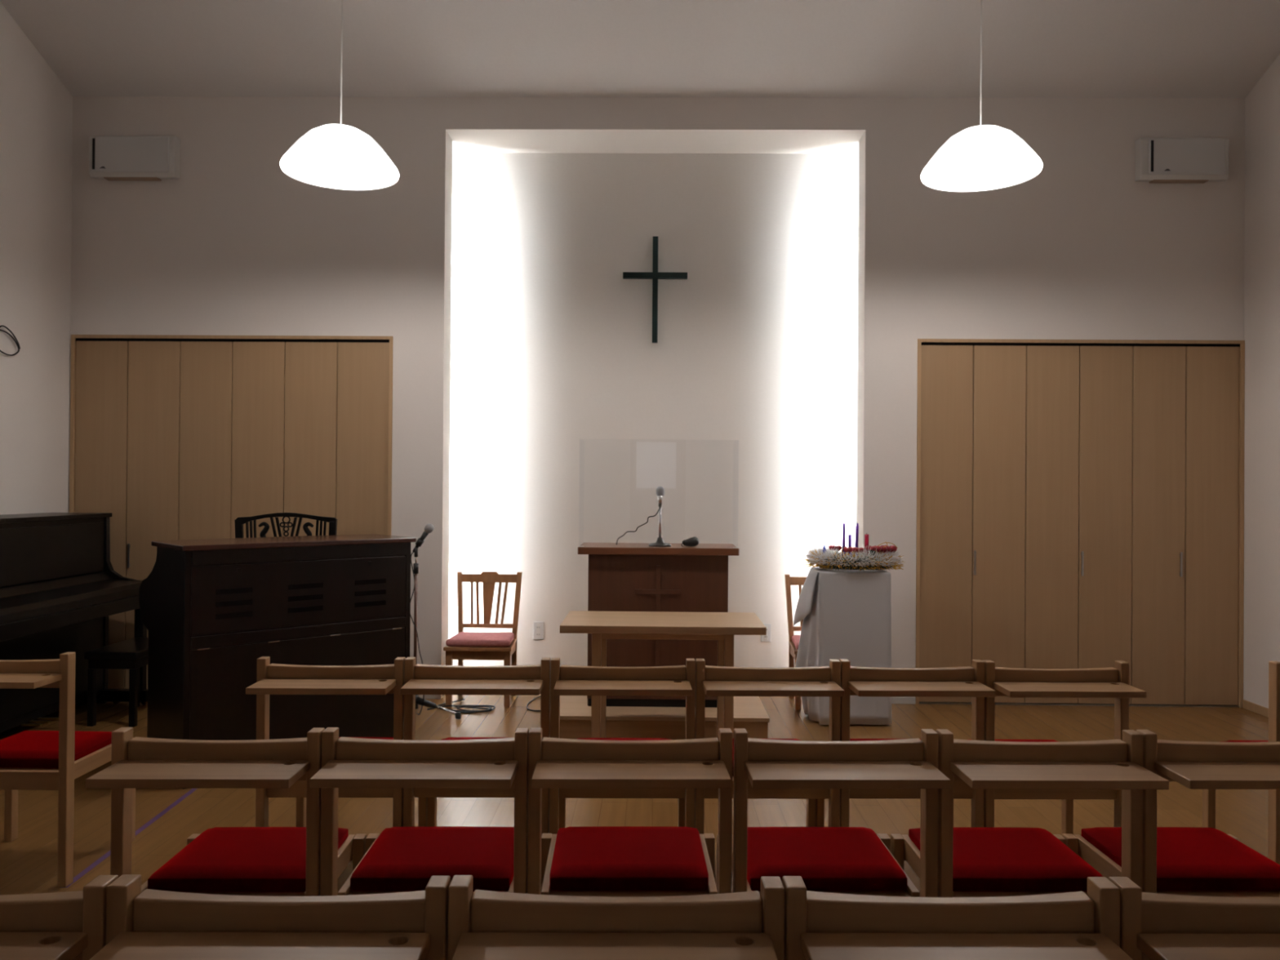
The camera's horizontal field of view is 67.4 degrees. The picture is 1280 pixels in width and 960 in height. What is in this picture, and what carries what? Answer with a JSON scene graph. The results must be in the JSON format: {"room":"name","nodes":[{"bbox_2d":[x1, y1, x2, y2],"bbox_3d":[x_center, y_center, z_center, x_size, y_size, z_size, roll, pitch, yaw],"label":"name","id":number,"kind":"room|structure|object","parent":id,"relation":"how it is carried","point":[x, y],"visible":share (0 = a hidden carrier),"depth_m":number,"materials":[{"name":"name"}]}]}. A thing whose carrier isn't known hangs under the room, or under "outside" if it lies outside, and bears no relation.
{"room":"house of worship","nodes":[
{"label":"house of worship","id":0,"kind":"room"},
{"bbox_2d":[0,1,72,515],"bbox_3d":[-3.872,-1.569,1.777,0.100,5.920,10.420,0,0,1],"label":"wall","id":1,"kind":"structure","parent":0,"point":[36,107],"depth_m":5.95,"materials":[{"name":"paint"}]},
{"bbox_2d":[0,324,20,355],"bbox_3d":[-3.754,-0.824,5.675,0.040,0.170,0.233,0,0,5],"label":"cable loop","id":2,"kind":"object","parent":1,"relation":"hanging from","point":[16,342],"visible":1,"depth_m":5.72,"materials":[{"name":"black"}]},
{"bbox_2d":[0,693,1268,897],"bbox_3d":[-0.010,1.478,1.703,8.070,0.120,10.620,0,0,1],"label":"floor","id":3,"kind":"structure","parent":0,"point":[28,863],"depth_m":4.23,"materials":[{"name":"brown wood"}]},
{"bbox_2d":[0,875,118,959],"bbox_3d":[-1.052,1.006,1.569,0.503,0.808,0.597,0,0,0],"label":"chair","id":4,"kind":"object","parent":3,"relation":"on","point":[67,925],"visible":1,"depth_m":1.43,"materials":[{"name":"brown wood"}]},
{"bbox_2d":[0,932,87,959],"bbox_3d":[-1.048,0.680,1.348,0.460,0.021,0.152,0,0,0],"label":"tray","id":5,"kind":"object","parent":4,"relation":"on","point":[13,945],"depth_m":1.39,"materials":[{"name":"brown wood"}]},
{"bbox_2d":[0,652,135,887],"bbox_3d":[-2.233,1.007,3.481,0.496,0.808,0.597,0,0,1],"label":"chair","id":6,"kind":"object","parent":3,"relation":"on","point":[30,760],"visible":0.85,"depth_m":3.35,"materials":[{"name":"brown wood"}]},
{"bbox_2d":[0,672,62,688],"bbox_3d":[-2.234,0.680,3.260,0.454,0.021,0.152,0,0,1],"label":"tray","id":7,"kind":"object","parent":6,"relation":"on","point":[7,680],"depth_m":3.25,"materials":[{"name":"brown wood"}]},
{"bbox_2d":[0,730,111,768],"bbox_3d":[-2.231,1.000,3.589,0.404,0.052,0.358,0,0,1],"label":"seat cushion","id":8,"kind":"object","parent":6,"relation":"on","point":[25,748],"depth_m":3.52,"materials":[{"name":"red fabric"}]},
{"bbox_2d":[0,512,147,732],"bbox_3d":[-3.437,0.809,5.379,0.665,1.206,1.500,0,0,1],"label":"upright piano","id":9,"kind":"object","parent":3,"relation":"on","point":[60,587],"visible":0.77,"depth_m":5.50,"materials":[{"name":"black paint"}]},
{"bbox_2d":[84,637,148,726],"bbox_3d":[-3.031,1.202,5.761,0.300,0.430,0.540,0,0,1],"label":"piano bench","id":10,"kind":"object","parent":3,"relation":"on","point":[131,654],"visible":0.72,"depth_m":5.51,"materials":[{"name":"black paint"}]},
{"bbox_2d":[60,788,197,888],"bbox_3d":[-2.019,1.414,3.874,0.024,0.001,1.102,0,0,-3],"label":"tape","id":11,"kind":"object","parent":3,"relation":"on","point":[104,856],"visible":0.64,"depth_m":3.89,"materials":[{"name":"purple"}]},
{"bbox_2d":[85,727,366,896],"bbox_3d":[-1.027,1.011,2.457,0.496,0.808,0.597,0,0,-1],"label":"chair","id":12,"kind":"object","parent":3,"relation":"on","point":[260,861],"visible":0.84,"depth_m":2.32,"materials":[{"name":"brown wood"}]},
{"bbox_2d":[85,760,310,788],"bbox_3d":[-1.020,0.684,2.236,0.454,0.021,0.152,0,0,-1],"label":"tray","id":13,"kind":"object","parent":12,"relation":"on","point":[122,774],"depth_m":2.20,"materials":[{"name":"brown wood"}]},
{"bbox_2d":[147,826,348,892],"bbox_3d":[-1.029,1.003,2.565,0.404,0.052,0.358,0,0,-1],"label":"seat cushion","id":14,"kind":"object","parent":12,"relation":"on","point":[220,859],"depth_m":2.46,"materials":[{"name":"red fabric"}]},
{"bbox_2d":[89,874,450,959],"bbox_3d":[-0.546,1.010,1.575,0.503,0.808,0.597,0,0,0],"label":"chair","id":15,"kind":"object","parent":3,"relation":"on","point":[149,924],"visible":1,"depth_m":1.44,"materials":[{"name":"brown wood"}]},
{"bbox_2d":[89,931,430,959],"bbox_3d":[-0.542,0.683,1.355,0.460,0.021,0.152,0,0,0],"label":"tray","id":16,"kind":"object","parent":15,"relation":"on","point":[122,945],"depth_m":1.39,"materials":[{"name":"brown wood"}]},
{"bbox_2d":[138,533,416,789],"bbox_3d":[-1.899,0.863,5.043,1.188,1.117,0.747,1,0,-42],"label":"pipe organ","id":17,"kind":"object","parent":3,"relation":"on","point":[210,608],"visible":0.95,"depth_m":4.70,"materials":[{"name":"brown wood"}]},
{"bbox_2d":[234,512,337,537],"bbox_3d":[-2.129,0.810,5.941,0.604,1.228,0.416,0,0,-2],"label":"chair","id":18,"kind":"object","parent":3,"relation":"on","point":[239,522],"visible":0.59,"depth_m":5.74,"materials":[{"name":"black paint"}]},
{"bbox_2d":[245,656,427,826],"bbox_3d":[-1.063,1.015,3.422,0.496,0.808,0.597,0,0,-1],"label":"chair","id":19,"kind":"object","parent":3,"relation":"on","point":[271,678],"visible":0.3,"depth_m":3.28,"materials":[{"name":"brown wood"}]},
{"bbox_2d":[245,678,396,694],"bbox_3d":[-1.058,0.689,3.201,0.454,0.021,0.152,0,0,-1],"label":"tray","id":20,"kind":"object","parent":19,"relation":"on","point":[263,686],"depth_m":3.15,"materials":[{"name":"brown wood"}]},
{"bbox_2d":[338,737,393,739],"bbox_3d":[-1.065,1.008,3.530,0.404,0.052,0.358,0,0,-1],"label":"seat cushion","id":21,"kind":"object","parent":19,"relation":"on","point":[382,738],"depth_m":3.67,"materials":[{"name":"red fabric"}]},
{"bbox_2d":[309,727,542,896],"bbox_3d":[-0.527,1.014,2.470,0.496,0.808,0.597,0,0,-1],"label":"chair","id":22,"kind":"object","parent":3,"relation":"on","point":[397,859],"visible":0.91,"depth_m":2.33,"materials":[{"name":"brown wood"}]},
{"bbox_2d":[309,760,518,788],"bbox_3d":[-0.521,0.688,2.249,0.454,0.021,0.152,0,0,-1],"label":"tray","id":23,"kind":"object","parent":22,"relation":"on","point":[430,774],"depth_m":2.21,"materials":[{"name":"brown wood"}]},
{"bbox_2d":[350,826,514,891],"bbox_3d":[-0.529,1.007,2.578,0.404,0.052,0.358,0,0,-1],"label":"seat cushion","id":24,"kind":"object","parent":22,"relation":"on","point":[399,859],"depth_m":2.49,"materials":[{"name":"red fabric"}]},
{"bbox_2d":[413,547,461,719],"bbox_3d":[-1.309,0.918,5.821,0.493,1.016,0.510,0,0,1],"label":"microphone stand","id":25,"kind":"object","parent":3,"relation":"on","point":[419,700],"visible":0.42,"depth_m":5.79,"materials":[{"name":"black metal"}]},
{"bbox_2d":[410,523,434,715],"bbox_3d":[-1.318,0.843,5.790,0.147,1.163,0.079,0,0,33],"label":"handheld microphone","id":26,"kind":"object","parent":25,"relation":"attached to","point":[428,528],"visible":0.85,"depth_m":5.78,"materials":[{"name":"black plastic"}]},
{"bbox_2d":[426,698,495,713],"bbox_3d":[-1.112,1.423,5.991,0.370,0.016,0.309,0,0,40],"label":"cable coil","id":27,"kind":"object","parent":3,"relation":"on","point":[473,706],"visible":0.88,"depth_m":6.00,"materials":[{"name":"black rubber"}]},
{"bbox_2d":[400,657,550,834],"bbox_3d":[-0.563,1.019,3.433,0.496,0.808,0.597,0,0,-1],"label":"chair","id":28,"kind":"object","parent":3,"relation":"on","point":[419,678],"visible":0.34,"depth_m":3.29,"materials":[{"name":"brown wood"}]},
{"bbox_2d":[400,679,543,695],"bbox_3d":[-0.557,0.693,3.213,0.454,0.021,0.152,0,0,-1],"label":"tray","id":29,"kind":"object","parent":28,"relation":"on","point":[411,686],"depth_m":3.16,"materials":[{"name":"brown wood"}]},
{"bbox_2d":[440,737,511,740],"bbox_3d":[-0.565,1.012,3.542,0.404,0.052,0.358,0,0,-1],"label":"seat cushion","id":30,"kind":"object","parent":28,"relation":"on","point":[449,738],"depth_m":3.67,"materials":[{"name":"red fabric"}]},
{"bbox_2d":[443,571,522,706],"bbox_3d":[-1.020,1.025,6.267,0.437,0.818,0.453,0,0,1],"label":"chair","id":31,"kind":"object","parent":3,"relation":"on","point":[482,646],"visible":0.89,"depth_m":6.41,"materials":[{"name":"brown wood"}]},
{"bbox_2d":[445,631,514,647],"bbox_3d":[-1.021,1.032,6.218,0.409,0.046,0.335,0,0,1],"label":"seat cushion","id":32,"kind":"object","parent":31,"relation":"on","point":[462,639],"depth_m":6.07,"materials":[{"name":"fabric"}]},
{"bbox_2d":[526,695,540,711],"bbox_3d":[-0.616,1.432,6.226,0.203,0.008,0.561,0,0,1],"label":"cable","id":33,"kind":"object","parent":3,"relation":"on","point":[539,695],"visible":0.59,"depth_m":6.12,"materials":[{"name":"black plastic"}]},
{"bbox_2d":[447,875,784,959],"bbox_3d":[-0.039,1.014,1.582,0.503,0.808,0.597,0,0,0],"label":"chair","id":34,"kind":"object","parent":3,"relation":"on","point":[483,925],"visible":1,"depth_m":1.45,"materials":[{"name":"brown wood"}]},
{"bbox_2d":[452,932,777,959],"bbox_3d":[-0.035,0.687,1.361,0.460,0.021,0.152,0,0,0],"label":"tray","id":35,"kind":"object","parent":34,"relation":"on","point":[465,945],"depth_m":1.39,"materials":[{"name":"brown wood"}]},
{"bbox_2d":[549,657,695,834],"bbox_3d":[-0.063,1.023,3.438,0.496,0.808,0.597,0,0,-1],"label":"chair","id":36,"kind":"object","parent":3,"relation":"on","point":[565,680],"visible":0.44,"depth_m":3.29,"materials":[{"name":"brown wood"}]},
{"bbox_2d":[553,680,692,696],"bbox_3d":[-0.057,0.696,3.217,0.454,0.021,0.152,0,0,-1],"label":"tray","id":37,"kind":"object","parent":36,"relation":"on","point":[561,687],"depth_m":3.17,"materials":[{"name":"brown wood"}]},
{"bbox_2d":[576,737,670,740],"bbox_3d":[-0.065,1.015,3.546,0.404,0.052,0.358,0,0,-1],"label":"seat cushion","id":38,"kind":"object","parent":36,"relation":"on","point":[598,739],"depth_m":3.68,"materials":[{"name":"red fabric"}]},
{"bbox_2d":[527,727,732,897],"bbox_3d":[-0.028,1.018,2.481,0.496,0.808,0.597,0,0,-1],"label":"chair","id":39,"kind":"object","parent":3,"relation":"on","point":[605,861],"visible":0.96,"depth_m":2.35,"materials":[{"name":"brown wood"}]},
{"bbox_2d":[549,826,708,891],"bbox_3d":[-0.030,1.011,2.589,0.404,0.052,0.358,0,0,-1],"label":"seat cushion","id":40,"kind":"object","parent":39,"relation":"on","point":[599,858],"depth_m":2.50,"materials":[{"name":"red fabric"}]},
{"bbox_2d":[531,760,730,788],"bbox_3d":[-0.021,0.692,2.260,0.454,0.021,0.152,0,0,-1],"label":"tray","id":41,"kind":"object","parent":39,"relation":"on","point":[546,774],"depth_m":2.22,"materials":[{"name":"brown wood"}]},
{"bbox_2d":[560,610,766,738],"bbox_3d":[0.112,1.070,4.883,0.994,0.730,0.540,0,0,1],"label":"table","id":42,"kind":"object","parent":3,"relation":"on","point":[722,627],"visible":0.76,"depth_m":4.68,"materials":[{"name":"brown wood"}]},
{"bbox_2d":[560,695,769,739],"bbox_3d":[0.099,1.370,5.856,1.236,0.140,1.203,0,0,1],"label":"wooden platform","id":43,"kind":"object","parent":3,"relation":"on","point":[750,713],"visible":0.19,"depth_m":5.27,"materials":[{"name":"brown wood"}]},
{"bbox_2d":[577,542,738,707],"bbox_3d":[0.104,0.843,5.665,0.916,0.913,0.450,0,0,1],"label":"lectern","id":44,"kind":"object","parent":43,"relation":"on","point":[623,576],"visible":0.66,"depth_m":5.49,"materials":[{"name":"brown wood"}]},
{"bbox_2d":[616,486,671,546],"bbox_3d":[0.022,0.211,5.609,0.324,0.349,0.132,0,0,1],"label":"desk microphone","id":45,"kind":"object","parent":44,"relation":"on","point":[660,491],"visible":1,"depth_m":5.59,"materials":[{"name":"black plastic"}]},
{"bbox_2d":[681,536,698,546],"bbox_3d":[0.292,0.358,5.595,0.104,0.058,0.068,0,0,1],"label":"case","id":46,"kind":"object","parent":44,"relation":"on","point":[693,541],"visible":1,"depth_m":5.57,"materials":[{"name":"black plastic"}]},
{"bbox_2d":[693,658,844,834],"bbox_3d":[0.437,1.026,3.443,0.496,0.808,0.597,0,0,-1],"label":"chair","id":47,"kind":"object","parent":3,"relation":"on","point":[710,681],"visible":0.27,"depth_m":3.30,"materials":[{"name":"brown wood"}]},
{"bbox_2d":[732,738,799,776],"bbox_3d":[0.435,1.019,3.552,0.404,0.052,0.358,0,0,-1],"label":"seat cushion","id":48,"kind":"object","parent":47,"relation":"on","point":[732,739],"depth_m":3.58,"materials":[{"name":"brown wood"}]},
{"bbox_2d":[702,680,844,696],"bbox_3d":[0.443,0.700,3.223,0.454,0.021,0.152,0,0,-1],"label":"tray","id":49,"kind":"object","parent":47,"relation":"on","point":[711,688],"depth_m":3.17,"materials":[{"name":"brown wood"}]},
{"bbox_2d":[784,573,806,710],"bbox_3d":[1.185,1.041,6.234,0.437,0.818,0.453,0,0,1],"label":"chair","id":50,"kind":"object","parent":3,"relation":"on","point":[793,640],"visible":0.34,"depth_m":6.39,"materials":[{"name":"brown wood"}]},
{"bbox_2d":[791,635,800,649],"bbox_3d":[1.185,1.048,6.185,0.409,0.046,0.335,0,0,1],"label":"seat cushion","id":51,"kind":"object","parent":50,"relation":"on","point":[795,638],"depth_m":6.16,"materials":[{"name":"fabric"}]},
{"bbox_2d":[716,728,950,897],"bbox_3d":[0.476,1.022,2.488,0.496,0.808,0.597,0,0,-1],"label":"chair","id":52,"kind":"object","parent":3,"relation":"on","point":[855,860],"visible":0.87,"depth_m":2.35,"materials":[{"name":"brown wood"}]},
{"bbox_2d":[746,826,907,891],"bbox_3d":[0.474,1.014,2.597,0.404,0.052,0.358,0,0,-1],"label":"seat cushion","id":53,"kind":"object","parent":52,"relation":"on","point":[826,859],"depth_m":2.51,"materials":[{"name":"red fabric"}]},
{"bbox_2d":[744,760,950,788],"bbox_3d":[0.482,0.695,2.268,0.454,0.021,0.152,0,0,-1],"label":"tray","id":54,"kind":"object","parent":52,"relation":"on","point":[761,774],"depth_m":2.23,"materials":[{"name":"brown wood"}]},
{"bbox_2d":[815,658,995,826],"bbox_3d":[0.937,1.030,3.455,0.496,0.808,0.597,0,0,-1],"label":"chair","id":55,"kind":"object","parent":3,"relation":"on","point":[968,681],"visible":0.34,"depth_m":3.31,"materials":[{"name":"brown wood"}]},
{"bbox_2d":[828,738,920,741],"bbox_3d":[0.935,1.023,3.563,0.404,0.052,0.358,0,0,-1],"label":"seat cushion","id":56,"kind":"object","parent":55,"relation":"on","point":[851,740],"depth_m":3.69,"materials":[{"name":"red fabric"}]},
{"bbox_2d":[848,680,995,697],"bbox_3d":[0.943,0.704,3.234,0.454,0.021,0.152,0,0,-1],"label":"tray","id":57,"kind":"object","parent":55,"relation":"on","point":[861,688],"depth_m":3.19,"materials":[{"name":"brown wood"}]},
{"bbox_2d":[782,875,1133,959],"bbox_3d":[0.467,1.017,1.589,0.503,0.808,0.597,0,0,-1],"label":"chair","id":58,"kind":"object","parent":3,"relation":"on","point":[1075,925],"visible":1,"depth_m":1.45,"materials":[{"name":"brown wood"}]},
{"bbox_2d":[800,933,1133,959],"bbox_3d":[0.472,0.691,1.368,0.460,0.021,0.152,0,0,-1],"label":"tray","id":59,"kind":"object","parent":58,"relation":"on","point":[814,946],"depth_m":1.40,"materials":[{"name":"brown wood"}]},
{"bbox_2d":[890,728,1168,897],"bbox_3d":[0.980,1.026,2.495,0.496,0.808,0.597,0,0,-1],"label":"chair","id":60,"kind":"object","parent":3,"relation":"on","point":[972,861],"visible":0.79,"depth_m":2.36,"materials":[{"name":"brown wood"}]},
{"bbox_2d":[908,826,1102,892],"bbox_3d":[0.978,1.018,2.603,0.404,0.052,0.358,0,0,-1],"label":"seat cushion","id":61,"kind":"object","parent":60,"relation":"on","point":[985,859],"depth_m":2.50,"materials":[{"name":"red fabric"}]},
{"bbox_2d":[950,761,1168,789],"bbox_3d":[0.986,0.699,2.274,0.454,0.021,0.152,0,0,-1],"label":"tray","id":62,"kind":"object","parent":60,"relation":"on","point":[977,775],"depth_m":2.24,"materials":[{"name":"brown wood"}]},
{"bbox_2d":[982,659,1146,835],"bbox_3d":[1.438,1.034,3.458,0.496,0.808,0.597,0,0,-1],"label":"chair","id":63,"kind":"object","parent":3,"relation":"on","point":[1095,682],"visible":0.3,"depth_m":3.32,"materials":[{"name":"brown wood"}]},
{"bbox_2d":[994,739,1058,742],"bbox_3d":[1.436,1.026,3.567,0.404,0.052,0.358,0,0,-1],"label":"seat cushion","id":64,"kind":"object","parent":63,"relation":"on","point":[1012,740],"depth_m":3.70,"materials":[{"name":"red fabric"}]},
{"bbox_2d":[992,681,1146,697],"bbox_3d":[1.443,0.707,3.238,0.454,0.021,0.152,0,0,-1],"label":"tray","id":65,"kind":"object","parent":63,"relation":"on","point":[1011,689],"depth_m":3.19,"materials":[{"name":"brown wood"}]},
{"bbox_2d":[1062,729,1279,897],"bbox_3d":[1.484,1.029,2.506,0.496,0.808,0.597,0,0,-1],"label":"chair","id":66,"kind":"object","parent":3,"relation":"on","point":[1176,860],"visible":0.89,"depth_m":2.44,"materials":[{"name":"red fabric"}]},
{"bbox_2d":[1081,826,1279,891],"bbox_3d":[1.482,1.022,2.615,0.404,0.052,0.358,0,0,-1],"label":"seat cushion","id":67,"kind":"object","parent":66,"relation":"on","point":[1189,859],"depth_m":2.54,"materials":[{"name":"red fabric"}]},
{"bbox_2d":[1154,761,1279,789],"bbox_3d":[1.489,0.703,2.286,0.454,0.021,0.152,0,0,-1],"label":"tray","id":68,"kind":"object","parent":66,"relation":"on","point":[1191,775],"depth_m":2.26,"materials":[{"name":"brown wood"}]},
{"bbox_2d":[1108,876,1279,959],"bbox_3d":[0.974,1.021,1.595,0.503,0.808,0.597,0,0,-1],"label":"chair","id":69,"kind":"object","parent":3,"relation":"on","point":[1153,926],"visible":1,"depth_m":1.46,"materials":[{"name":"brown wood"}]},
{"bbox_2d":[1136,933,1279,959],"bbox_3d":[0.979,0.695,1.374,0.460,0.021,0.152,0,0,-1],"label":"tray","id":70,"kind":"object","parent":69,"relation":"on","point":[1155,946],"depth_m":1.41,"materials":[{"name":"brown wood"}]},
{"bbox_2d":[1202,661,1279,864],"bbox_3d":[2.454,1.041,3.469,0.496,0.808,0.597,0,0,1],"label":"chair","id":71,"kind":"object","parent":3,"relation":"on","point":[1208,795],"visible":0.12,"depth_m":3.35,"materials":[{"name":"brown wood"}]},
{"bbox_2d":[1220,740,1268,742],"bbox_3d":[2.455,1.034,3.578,0.404,0.052,0.358,0,0,1],"label":"seat cushion","id":72,"kind":"object","parent":71,"relation":"on","point":[1227,740],"depth_m":3.72,"materials":[{"name":"red fabric"}]},
{"bbox_2d":[0,0,1279,97],"bbox_3d":[0.022,-3.514,1.458,7.870,2.018,9.780,0,0,1],"label":"ceiling","id":73,"kind":"structure","parent":0,"point":[95,48],"depth_m":5.88,"materials":[{"name":"paint"}]},
{"bbox_2d":[279,0,399,190],"bbox_3d":[-1.438,-2.338,4.634,0.552,1.715,0.552,0,0,1],"label":"pendant lamp","id":74,"kind":"object","parent":73,"relation":"hanging from","point":[340,156],"visible":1,"depth_m":4.63,"materials":[{"name":"white glass"}]},
{"bbox_2d":[920,0,1043,191],"bbox_3d":[1.632,-2.316,4.588,0.552,1.715,0.552,0,0,1],"label":"pendant lamp","id":75,"kind":"object","parent":73,"relation":"hanging from","point":[981,157],"visible":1,"depth_m":4.58,"materials":[{"name":"white glass"}]},
{"bbox_2d":[448,152,858,672],"bbox_3d":[0.096,-0.449,6.577,3.465,3.785,0.490,0,0,1],"label":"wall","id":76,"kind":"structure","parent":0,"point":[568,420],"depth_m":6.72,"materials":[{"name":"paint"}]},
{"bbox_2d":[533,621,543,639],"bbox_3d":[-0.712,1.054,6.721,0.072,0.125,0.011,0,0,1],"label":"wall outlet","id":77,"kind":"object","parent":76,"relation":"attached to","point":[538,626],"visible":1,"depth_m":6.72,"materials":[{"name":"white plastic"}]},
{"bbox_2d":[536,623,540,637],"bbox_3d":[-0.712,1.054,6.718,0.024,0.101,0.004,0,0,1],"label":"socket","id":78,"kind":"object","parent":77,"relation":"attached to","point":[538,625],"depth_m":6.72,"materials":[{"name":"white plastic"}]},
{"bbox_2d":[622,236,687,342],"bbox_3d":[0.105,-1.324,6.696,0.448,0.737,0.061,0,0,1],"label":"wall cross","id":79,"kind":"object","parent":76,"relation":"attached to","point":[654,275],"visible":1,"depth_m":6.67,"materials":[{"name":"green paint"}]},
{"bbox_2d":[760,623,771,641],"bbox_3d":[0.878,1.065,6.697,0.072,0.125,0.011,0,0,1],"label":"wall outlet","id":80,"kind":"object","parent":76,"relation":"attached to","point":[766,637],"visible":0.71,"depth_m":6.69,"materials":[{"name":"white plastic"}]},
{"bbox_2d":[764,625,767,639],"bbox_3d":[0.878,1.065,6.694,0.024,0.101,0.004,0,0,1],"label":"socket","id":81,"kind":"object","parent":80,"relation":"attached to","point":[765,636],"depth_m":6.69,"materials":[{"name":"white plastic"}]},
{"bbox_2d":[447,132,863,153],"bbox_3d":[0.109,-2.317,6.536,3.365,0.050,0.390,0,0,1],"label":"ceiling","id":82,"kind":"structure","parent":0,"point":[462,142],"depth_m":6.53,"materials":[{"name":"paint"}]},
{"bbox_2d":[68,97,1244,698],"bbox_3d":[0.075,-0.530,6.302,7.670,3.945,0.060,0,0,1],"label":"wall","id":83,"kind":"structure","parent":0,"point":[1080,248],"depth_m":6.29,"materials":[{"name":"paint"}]},
{"bbox_2d":[88,135,180,181],"bbox_3d":[-3.310,-2.109,6.282,0.560,0.278,0.099,0,0,1],"label":"air conditioner","id":84,"kind":"object","parent":83,"relation":"attached to","point":[111,157],"visible":1,"depth_m":6.24,"materials":[{"name":"white plastic"}]},
{"bbox_2d":[92,137,94,168],"bbox_3d":[-3.550,-2.120,6.239,0.016,0.200,0.005,0,0,1],"label":"grille","id":85,"kind":"object","parent":84,"relation":"attached to","point":[93,139],"depth_m":6.24,"materials":[{"name":"black plastic"}]},
{"bbox_2d":[69,334,393,688],"bbox_3d":[-2.691,0.236,6.329,2.126,2.372,0.062,0,0,1],"label":"closet","id":86,"kind":"object","parent":83,"relation":"attached to","point":[174,437],"visible":0.44,"depth_m":6.32,"materials":[{"name":"brown wood"}]},
{"bbox_2d":[443,133,863,696],"bbox_3d":[0.086,-0.425,6.409,2.772,3.735,0.155,0,0,1],"label":"trim","id":87,"kind":"structure","parent":83,"relation":"attached to","point":[860,197],"depth_m":6.41,"materials":[{"name":"paint"}]},
{"bbox_2d":[417,694,915,703],"bbox_3d":[0.076,1.419,6.258,3.426,0.045,0.008,0,0,1],"label":"baseboard","id":88,"kind":"structure","parent":83,"relation":"attached to","point":[894,700],"depth_m":6.23,"materials":[{"name":"beige wood"}]},
{"bbox_2d":[915,338,1244,707],"bbox_3d":[2.849,0.276,6.245,2.104,2.372,0.062,0,0,1],"label":"closet","id":89,"kind":"object","parent":83,"relation":"attached to","point":[1080,503],"visible":0.98,"depth_m":6.23,"materials":[{"name":"brown wood"}]},
{"bbox_2d":[1134,137,1228,183],"bbox_3d":[3.489,-2.060,6.179,0.560,0.278,0.099,0,0,1],"label":"air conditioner","id":90,"kind":"object","parent":83,"relation":"attached to","point":[1157,160],"visible":1,"depth_m":6.13,"materials":[{"name":"white plastic"}]},
{"bbox_2d":[1151,140,1153,171],"bbox_3d":[3.274,-2.071,6.135,0.016,0.200,0.005,0,0,1],"label":"grille","id":91,"kind":"object","parent":90,"relation":"attached to","point":[1152,141],"depth_m":6.13,"materials":[{"name":"black plastic"}]},
{"bbox_2d":[1243,53,1279,708],"bbox_3d":[3.897,-1.513,1.659,0.100,5.920,10.420,0,0,1],"label":"wall","id":92,"kind":"structure","parent":0,"point":[1261,615],"depth_m":6.03,"materials":[{"name":"paint"}]},
{"bbox_2d":[1243,699,1268,717],"bbox_3d":[3.816,1.417,1.360,0.010,0.055,9.650,0,0,1],"label":"baseboard","id":93,"kind":"structure","parent":92,"relation":"attached to","point":[1248,705],"depth_m":6.05,"materials":[{"name":"brown wood"}]},
{"bbox_3d":[1.266,1.008,5.816,0.340,0.880,0.280,0,0,1],"label":"pedestal","id":94,"kind":"object","parent":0,"visible":0},
{"bbox_2d":[792,567,891,724],"bbox_3d":[1.220,0.990,5.800,0.540,0.893,0.360,0,0,1],"label":"tablecloth","id":95,"kind":"object","parent":94,"relation":"on","point":[846,614],"visible":0.79,"depth_m":5.64,"materials":[{"name":"white fabric"}]},
{"bbox_2d":[804,542,905,570],"bbox_3d":[1.297,0.452,5.807,0.599,0.177,0.486,0,0,15],"label":"wreath","id":96,"kind":"object","parent":95,"relation":"on","point":[884,557],"visible":0.98,"depth_m":5.67,"materials":[{"name":"white plant"}]},
{"bbox_2d":[842,523,845,555],"bbox_3d":[1.227,0.367,5.780,0.021,0.231,0.020,0,0,1],"label":"candle","id":97,"kind":"object","parent":96,"relation":"on","point":[843,524],"visible":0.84,"depth_m":5.77,"materials":[{"name":"purple wax"}]},
{"bbox_2d":[848,534,851,555],"bbox_3d":[1.274,0.404,5.829,0.021,0.160,0.020,0,0,1],"label":"candle","id":98,"kind":"object","parent":96,"relation":"on","point":[849,535],"visible":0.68,"depth_m":5.82,"materials":[{"name":"purple wax"}]},
{"bbox_2d":[854,521,858,555],"bbox_3d":[1.303,0.368,5.779,0.024,0.231,0.021,0,0,1],"label":"candle","id":99,"kind":"object","parent":96,"relation":"on","point":[857,523],"visible":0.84,"depth_m":5.77,"materials":[{"name":"purple wax"}]},
{"bbox_2d":[864,533,868,554],"bbox_3d":[1.364,0.401,5.778,0.025,0.165,0.024,0,0,1],"label":"candle","id":100,"kind":"object","parent":96,"relation":"on","point":[866,535],"visible":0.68,"depth_m":5.77,"materials":[{"name":"red wax"}]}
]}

